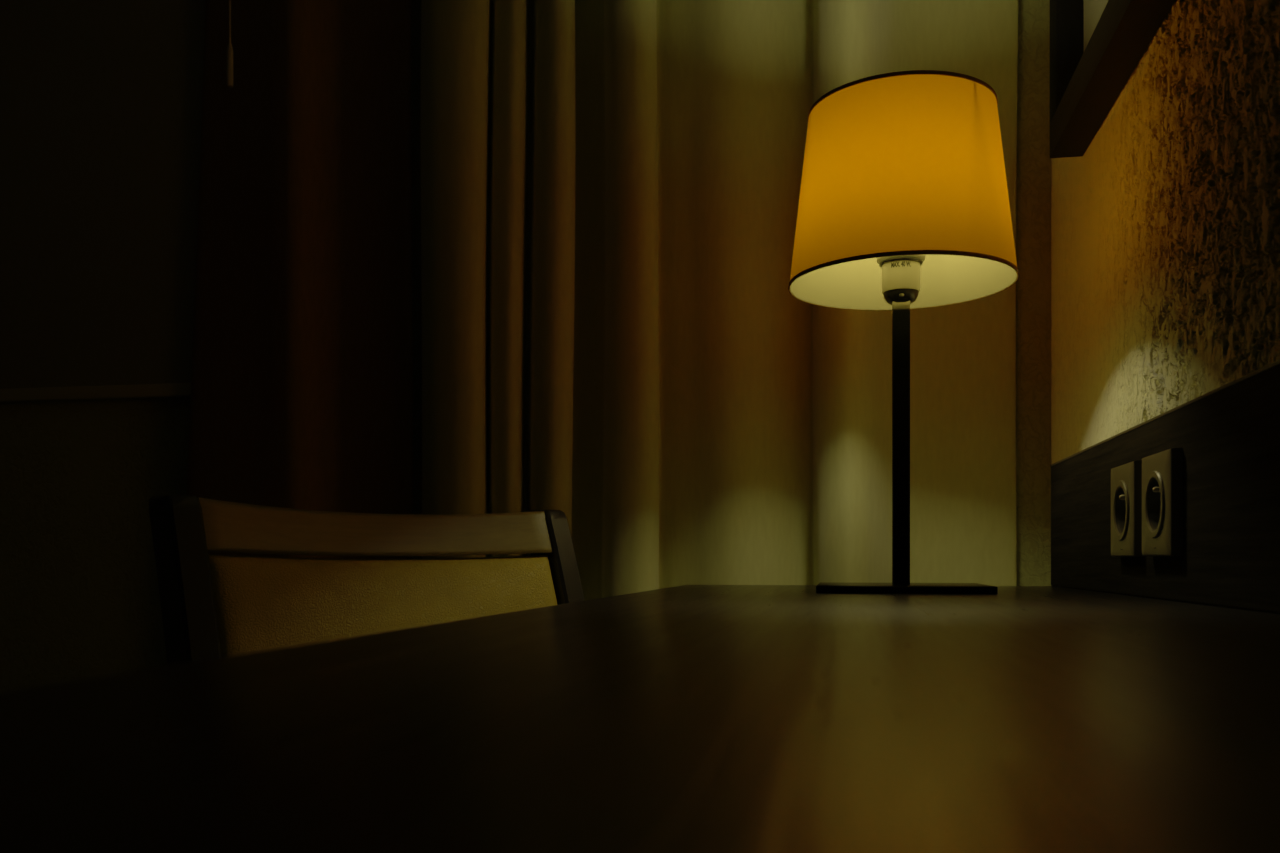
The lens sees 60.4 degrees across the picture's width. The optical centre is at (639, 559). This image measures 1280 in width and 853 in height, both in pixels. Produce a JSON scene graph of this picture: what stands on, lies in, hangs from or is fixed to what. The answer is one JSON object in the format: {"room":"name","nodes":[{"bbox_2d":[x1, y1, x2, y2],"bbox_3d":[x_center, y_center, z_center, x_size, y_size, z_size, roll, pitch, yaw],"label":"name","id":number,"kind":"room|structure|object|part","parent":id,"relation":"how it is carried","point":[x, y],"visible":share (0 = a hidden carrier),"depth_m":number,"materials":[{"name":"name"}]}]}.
{"room":"bedroom","nodes":[
{"label":"bedroom","id":0,"kind":"room"},
{"bbox_2d":[0,0,1050,691],"bbox_3d":[-1.254,-0.469,1.872,3.695,2.700,0.120,0,0,10],"label":"wall","id":1,"kind":"structure","parent":0,"point":[80,597],"depth_m":1.73,"materials":[{"name":"paint"}]},
{"bbox_2d":[1051,0,1279,463],"bbox_3d":[0.245,-0.469,-0.516,0.120,2.700,4.274,0,0,10],"label":"wall","id":2,"kind":"structure","parent":0,"point":[1165,231],"depth_m":0.94,"materials":[{"name":"paint"}]},
{"bbox_2d":[1050,0,1174,157],"bbox_3d":[0.412,-0.819,0.825,0.037,0.700,0.932,0,0,10],"label":"picture frame","id":3,"kind":"object","parent":2,"relation":"attached to","point":[1096,46],"visible":1,"depth_m":1.14,"materials":[{"name":"brown wood"}]},
{"bbox_2d":[1050,360,1279,613],"bbox_3d":[0.327,-0.042,0.335,0.028,0.146,2.017,0,0,10],"label":"panel","id":4,"kind":"object","parent":2,"relation":"attached to","point":[1228,435],"visible":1,"depth_m":0.77,"materials":[{"name":"brown wood"}]},
{"bbox_2d":[1111,460,1141,556],"bbox_3d":[0.422,-0.043,0.956,0.010,0.080,0.082,0,0,10],"label":"wall socket","id":5,"kind":"object","parent":4,"relation":"attached to","point":[1126,479],"visible":0.99,"depth_m":0.94,"materials":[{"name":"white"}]},
{"bbox_2d":[1142,448,1182,555],"bbox_3d":[0.403,-0.043,0.853,0.010,0.080,0.082,0,0,10],"label":"wall socket","id":6,"kind":"object","parent":4,"relation":"attached to","point":[1162,472],"visible":1,"depth_m":0.83,"materials":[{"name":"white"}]},
{"bbox_3d":[-1.582,-1.769,-0.240,3.575,0.100,4.154,0,0,10],"label":"ceiling","id":7,"kind":"structure","parent":0,"visible":0},
{"bbox_2d":[227,0,232,86],"bbox_3d":[-0.578,-1.193,1.550,0.009,1.051,0.009,0,0,10],"label":"pull cord","id":8,"kind":"object","parent":7,"relation":"hanging from","point":[229,48],"visible":1,"depth_m":1.55,"materials":[{"name":"beige plastic"}]},
{"bbox_3d":[-0.578,-1.220,1.550,0.002,0.996,0.002,0,0,10],"label":"cord","id":9,"kind":"part","parent":8,"relation":"part of","materials":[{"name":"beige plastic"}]},
{"bbox_2d":[186,0,412,558],"bbox_3d":[-0.530,-0.478,1.617,0.422,2.480,0.063,0,0,10],"label":"drape","id":10,"kind":"object","parent":7,"relation":"hanging from","point":[301,397],"visible":0.61,"depth_m":1.61,"materials":[{"name":"brown fabric"}]},
{"bbox_2d":[421,0,1017,599],"bbox_3d":[0.086,-0.478,1.483,0.833,2.480,0.137,0,0,10],"label":"curtain","id":11,"kind":"object","parent":7,"relation":"hanging from","point":[615,339],"visible":0.59,"depth_m":1.48,"materials":[{"name":"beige fabric"}]},
{"bbox_3d":[-1.582,0.832,-0.240,3.575,0.100,4.154,0,0,10],"label":"floor","id":12,"kind":"structure","parent":0,"visible":0},
{"bbox_2d":[149,494,584,665],"bbox_3d":[-0.082,0.363,0.898,0.431,0.836,0.552,0,0,-44],"label":"dining chair","id":13,"kind":"object","parent":12,"relation":"on","point":[213,606],"visible":0.5,"depth_m":1.01,"materials":[{"name":"brown wood"}]},
{"bbox_3d":[-0.367,0.363,0.904,0.028,0.836,0.132,0,0,-44],"label":"post","id":14,"kind":"part","parent":13,"relation":"part of","materials":[{"name":"brown wood"}]},
{"bbox_3d":[-0.251,-0.029,1.074,0.375,0.049,0.065,0,0,-44],"label":"rail","id":15,"kind":"part","parent":13,"relation":"part of","materials":[{"name":"brown wood"}]},
{"bbox_2d":[208,554,556,657],"bbox_3d":[-0.226,0.113,1.049,0.372,0.237,0.108,0,0,-44],"label":"chair back","id":16,"kind":"object","parent":13,"relation":"on","point":[256,604],"depth_m":1.02,"materials":[{"name":"leather"}]},
{"bbox_3d":[-0.077,0.363,1.184,0.028,0.836,0.132,0,0,-44],"label":"post","id":17,"kind":"part","parent":13,"relation":"part of","materials":[{"name":"brown wood"}]},
{"bbox_2d":[0,585,1279,852],"bbox_3d":[0.108,0.406,0.375,0.473,0.750,2.017,0,0,10],"label":"writing desk","id":18,"kind":"object","parent":12,"relation":"on","point":[683,718],"visible":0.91,"depth_m":0.19,"materials":[{"name":"brown wood"}]},
{"bbox_2d":[788,70,1018,593],"bbox_3d":[0.261,-0.209,1.100,0.224,0.481,0.224,0,0,17],"label":"table lamp","id":19,"kind":"object","parent":18,"relation":"on","point":[904,206],"visible":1,"depth_m":1.02,"materials":[{"name":"orange fabric"}]},
{"bbox_3d":[0.261,-0.112,1.100,0.017,0.273,0.017,0,0,10],"label":"stem","id":20,"kind":"part","parent":19,"relation":"part of","materials":[{"name":"black metal"}]},
{"bbox_2d":[876,255,925,304],"bbox_3d":[0.261,-0.281,1.100,0.048,0.050,0.048,0,0,10],"label":"bulb socket","id":21,"kind":"object","parent":19,"relation":"attached to","point":[900,274],"depth_m":1.09,"materials":[{"name":"beige plastic"}]},
{"bbox_3d":[0.261,-0.447,1.100,0.184,0.004,0.184,0,0,10],"label":"rim trim","id":22,"kind":"part","parent":19,"relation":"part of","materials":[{"name":"fabric"}]},
{"bbox_3d":[0.261,-0.362,1.100,0.222,0.174,0.222,0,0,10],"label":"lamp shade","id":23,"kind":"part","parent":19,"relation":"part of","materials":[{"name":"orange fabric"}]},
{"bbox_3d":[0.261,-0.277,1.100,0.224,0.005,0.224,0,0,17],"label":"rim trim","id":24,"kind":"part","parent":19,"relation":"part of","materials":[{"name":"black fabric"}]}
]}

